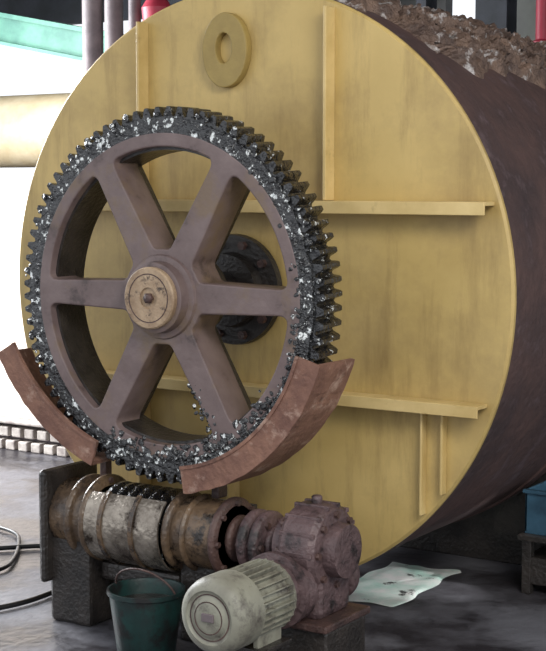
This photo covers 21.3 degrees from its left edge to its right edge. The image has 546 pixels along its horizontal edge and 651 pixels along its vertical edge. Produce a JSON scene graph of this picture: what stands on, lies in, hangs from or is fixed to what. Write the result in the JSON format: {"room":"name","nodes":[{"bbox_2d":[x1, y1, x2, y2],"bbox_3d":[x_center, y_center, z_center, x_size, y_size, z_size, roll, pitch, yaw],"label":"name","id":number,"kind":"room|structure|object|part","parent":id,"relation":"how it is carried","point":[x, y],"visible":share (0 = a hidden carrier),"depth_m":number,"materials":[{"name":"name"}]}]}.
{"room":"industrial hall","nodes":[
{"label":"industrial hall","id":0,"kind":"room"},
{"bbox_2d":[0,191,36,419],"bbox_3d":[-4.107,-0.261,14.330,9.800,2.120,0.150,4,6,33],"label":"wall","id":1,"kind":"structure","parent":0,"point":[12,203],"depth_m":13.09,"materials":[{"name":"beige paint"}]},
{"bbox_2d":[0,0,181,24],"bbox_3d":[-3.097,-4.115,16.152,9.100,1.650,0.100,4,6,33],"label":"wall","id":2,"kind":"structure","parent":0,"point":[61,11],"depth_m":15.68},
{"bbox_2d":[0,448,545,650],"bbox_3d":[-0.064,1.232,10.406,21.000,0.100,23.000,4,6,33],"label":"floor","id":3,"kind":"structure","parent":0,"point":[481,607],"depth_m":7.52,"materials":[{"name":"concrete"}]},
{"bbox_2d":[0,526,20,570],"bbox_3d":[-1.926,1.323,8.703,0.833,0.023,1.803,0,5,-5],"label":"hose","id":4,"kind":"object","parent":3,"relation":"on","point":[3,528],"visible":0.99,"depth_m":8.63,"materials":[{"name":"grey rubber"}]},
{"bbox_2d":[0,544,51,609],"bbox_3d":[-1.905,1.351,8.405,1.565,0.027,2.168,-4,7,-39],"label":"hose","id":5,"kind":"object","parent":3,"relation":"on","point":[22,546],"visible":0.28,"depth_m":7.63,"materials":[{"name":"black rubber"}]},
{"bbox_2d":[0,416,69,456],"bbox_3d":[-2.564,0.872,12.313,4.900,0.250,0.140,4,6,33],"label":"curb","id":6,"kind":"object","parent":3,"relation":"on","point":[26,435],"visible":0.3,"depth_m":11.92,"materials":[{"name":"concrete"}]},
{"bbox_2d":[0,93,70,167],"bbox_3d":[-2.226,-0.803,14.873,5.300,3.100,0.740,4,6,33],"label":"storage tank","id":7,"kind":"object","parent":3,"relation":"on","point":[26,121],"visible":0.06,"depth_m":14.56,"materials":[{"name":"metal"}]},
{"bbox_2d":[0,12,104,60],"bbox_3d":[-2.718,-1.386,13.941,6.338,4.438,0.200,4,6,33],"label":"girder","id":8,"kind":"object","parent":3,"relation":"on","point":[17,31],"visible":0.02,"depth_m":13.40,"materials":[{"name":"metal"}]},
{"bbox_2d":[82,0,140,75],"bbox_3d":[-1.284,-1.725,11.647,0.565,5.550,0.170,4,6,33],"label":"riser pipe","id":9,"kind":"object","parent":3,"relation":"on","point":[92,10],"visible":0.02,"depth_m":11.60,"materials":[{"name":"grey metal"}]},
{"bbox_2d":[107,568,184,650],"bbox_3d":[-0.589,1.321,6.762,0.366,0.414,0.364,4,6,33],"label":"bucket","id":10,"kind":"object","parent":3,"relation":"on","point":[146,612],"visible":1,"depth_m":6.65,"materials":[{"name":"green plastic"}]},
{"bbox_3d":[-0.603,1.180,6.728,0.366,0.126,0.059,4,6,33],"label":"bail handle","id":11,"kind":"part","parent":10,"relation":"part of","materials":[{"name":"metal"}]},
{"bbox_2d":[141,0,170,19],"bbox_3d":[-0.906,-0.755,11.490,0.240,3.650,0.240,4,6,33],"label":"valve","id":12,"kind":"object","parent":3,"relation":"on","point":[150,7],"visible":0.14,"depth_m":11.23,"materials":[{"name":"red paint"}]},
{"bbox_2d":[39,460,283,641],"bbox_3d":[-0.521,1.111,7.085,1.400,0.770,0.496,4,6,33],"label":"shaft","id":13,"kind":"object","parent":3,"relation":"on","point":[94,527],"visible":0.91,"depth_m":6.98,"materials":[{"name":"metal"}]},
{"bbox_2d":[0,342,111,475],"bbox_3d":[-1.064,0.431,7.325,0.652,0.691,0.241,4,6,33],"label":"guard","id":14,"kind":"object","parent":13,"relation":"on","point":[21,367],"visible":0.84,"depth_m":7.26,"materials":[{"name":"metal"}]},
{"bbox_3d":[-1.034,0.982,7.382,0.045,0.570,0.420,4,6,33],"label":"plate","id":15,"kind":"part","parent":13,"relation":"part of","materials":[{"name":"grey metal"}]},
{"bbox_2d":[102,560,180,581],"bbox_3d":[-0.586,1.214,7.170,0.490,0.090,0.240,4,6,33],"label":"tray","id":16,"kind":"object","parent":13,"relation":"on","point":[110,569],"depth_m":7.10,"materials":[{"name":"grey metal"}]},
{"bbox_2d":[179,356,354,498],"bbox_3d":[-0.034,0.472,6.695,0.763,0.729,0.311,4,6,33],"label":"guard","id":17,"kind":"object","parent":13,"relation":"on","point":[311,392],"visible":1,"depth_m":6.54,"materials":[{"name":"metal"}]},
{"bbox_2d":[182,551,309,650],"bbox_3d":[-0.127,1.297,6.194,0.340,0.570,0.527,4,6,33],"label":"motor","id":18,"kind":"object","parent":3,"relation":"on","point":[246,606],"visible":1,"depth_m":6.03,"materials":[{"name":"grey metal"}]},
{"bbox_3d":[-0.268,1.200,5.968,0.060,0.035,0.012,4,6,33],"label":"name plate","id":19,"kind":"part","parent":18,"relation":"part of","materials":[{"name":"grey paint"}]},
{"bbox_2d":[194,602,221,634],"bbox_3d":[-0.263,1.202,5.976,0.140,0.140,0.014,4,6,33],"label":"disc","id":20,"kind":"object","parent":18,"relation":"attached to","point":[207,615],"depth_m":5.97,"materials":[{"name":"metal"}]},
{"bbox_2d":[190,594,229,641],"bbox_3d":[-0.260,1.202,5.981,0.200,0.200,0.004,4,6,33],"label":"cover","id":21,"kind":"object","parent":18,"relation":"attached to","point":[209,613],"depth_m":5.97,"materials":[{"name":"metal"}]},
{"bbox_3d":[-0.095,1.357,6.249,0.280,0.020,0.220,4,6,33],"label":"foot plate","id":22,"kind":"part","parent":18,"relation":"part of","materials":[{"name":"grey metal"}]},
{"bbox_2d":[19,0,545,564],"bbox_3d":[0.611,-0.255,8.546,3.000,3.215,3.125,4,6,33],"label":"drum","id":23,"kind":"object","parent":3,"relation":"on","point":[418,133],"visible":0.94,"depth_m":6.99,"materials":[{"name":"paint"}]},
{"bbox_2d":[24,106,341,483],"bbox_3d":[-0.413,-0.149,6.979,1.762,1.773,0.622,4,6,33],"label":"gear","id":24,"kind":"object","parent":23,"relation":"attached to","point":[174,294],"visible":0.97,"depth_m":6.79,"materials":[{"name":"paint"}]},
{"bbox_2d":[272,494,369,650],"bbox_3d":[0.188,1.154,6.564,0.340,0.785,0.447,4,6,33],"label":"gearbox","id":25,"kind":"object","parent":3,"relation":"on","point":[320,535],"visible":0.84,"depth_m":6.44,"materials":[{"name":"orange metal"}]},
{"bbox_3d":[0.199,1.307,6.591,0.335,0.035,0.400,4,6,33],"label":"foot plate","id":26,"kind":"part","parent":25,"relation":"part of","materials":[{"name":"metal"}]},
{"bbox_2d":[349,562,460,606],"bbox_3d":[0.651,1.402,7.980,0.504,0.014,0.885,4,6,33],"label":"plastic sheet","id":27,"kind":"object","parent":3,"relation":"on","point":[395,584],"visible":0.84,"depth_m":7.93,"materials":[{"name":"white plastic"}]},
{"bbox_2d":[416,0,426,6],"bbox_3d":[1.344,-1.878,13.279,0.100,5.550,0.020,4,6,33],"label":"flange","id":28,"kind":"object","parent":3,"relation":"on","point":[423,3],"visible":0.02,"depth_m":13.16,"materials":[{"name":"grey metal"}]},
{"bbox_2d":[427,0,431,8],"bbox_3d":[1.399,-1.886,13.362,0.020,5.550,0.180,4,6,33],"label":"web","id":29,"kind":"object","parent":3,"relation":"on","point":[429,2],"visible":0.02,"depth_m":13.29},
{"bbox_2d":[432,0,436,9],"bbox_3d":[1.454,-1.893,13.445,0.100,5.550,0.020,4,6,33],"label":"flange","id":30,"kind":"object","parent":3,"relation":"on","point":[434,2],"visible":0.02,"depth_m":13.32,"materials":[{"name":"black metal"}]},
{"bbox_2d":[475,0,507,28],"bbox_3d":[1.922,-1.841,12.903,0.300,5.550,0.020,4,6,33],"label":"flange","id":31,"kind":"object","parent":3,"relation":"on","point":[487,11],"visible":0.02,"depth_m":12.79,"materials":[{"name":"grey metal"}]},
{"bbox_2d":[507,0,516,33],"bbox_3d":[2.031,-1.857,13.069,0.300,5.550,0.020,4,6,33],"label":"flange","id":32,"kind":"object","parent":3,"relation":"on","point":[512,4],"visible":0.02,"depth_m":12.91,"materials":[{"name":"black metal"}]},
{"bbox_2d":[517,531,545,593],"bbox_3d":[1.768,1.278,7.736,0.820,0.320,0.450,4,6,33],"label":"bench","id":33,"kind":"object","parent":3,"relation":"on","point":[533,562],"visible":0.97,"depth_m":7.75,"materials":[{"name":"brown wood"}]},
{"bbox_3d":[1.364,1.288,7.787,0.050,0.290,0.050,4,6,33],"label":"leg","id":34,"kind":"part","parent":33,"relation":"part of","materials":[{"name":"brown wood"}]},
{"bbox_2d":[523,481,545,535],"bbox_3d":[1.647,0.992,7.780,0.520,0.240,0.365,4,6,33],"label":"plastic crate","id":35,"kind":"object","parent":33,"relation":"on","point":[535,496],"visible":1,"depth_m":7.75,"materials":[{"name":"blue plastic"}]},
{"bbox_2d":[533,0,545,41],"bbox_3d":[2.250,-1.774,12.202,0.200,5.550,0.200,4,6,33],"label":"pipe","id":36,"kind":"object","parent":3,"relation":"on","point":[540,35],"visible":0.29,"depth_m":12.08,"materials":[{"name":"metal"}]},
{"bbox_2d":[400,0,535,40],"bbox_3d":[5.707,-1.735,11.825,13.200,5.550,0.150,4,6,33],"label":"wall","id":37,"kind":"structure","parent":0,"point":[526,9],"depth_m":13.81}
]}

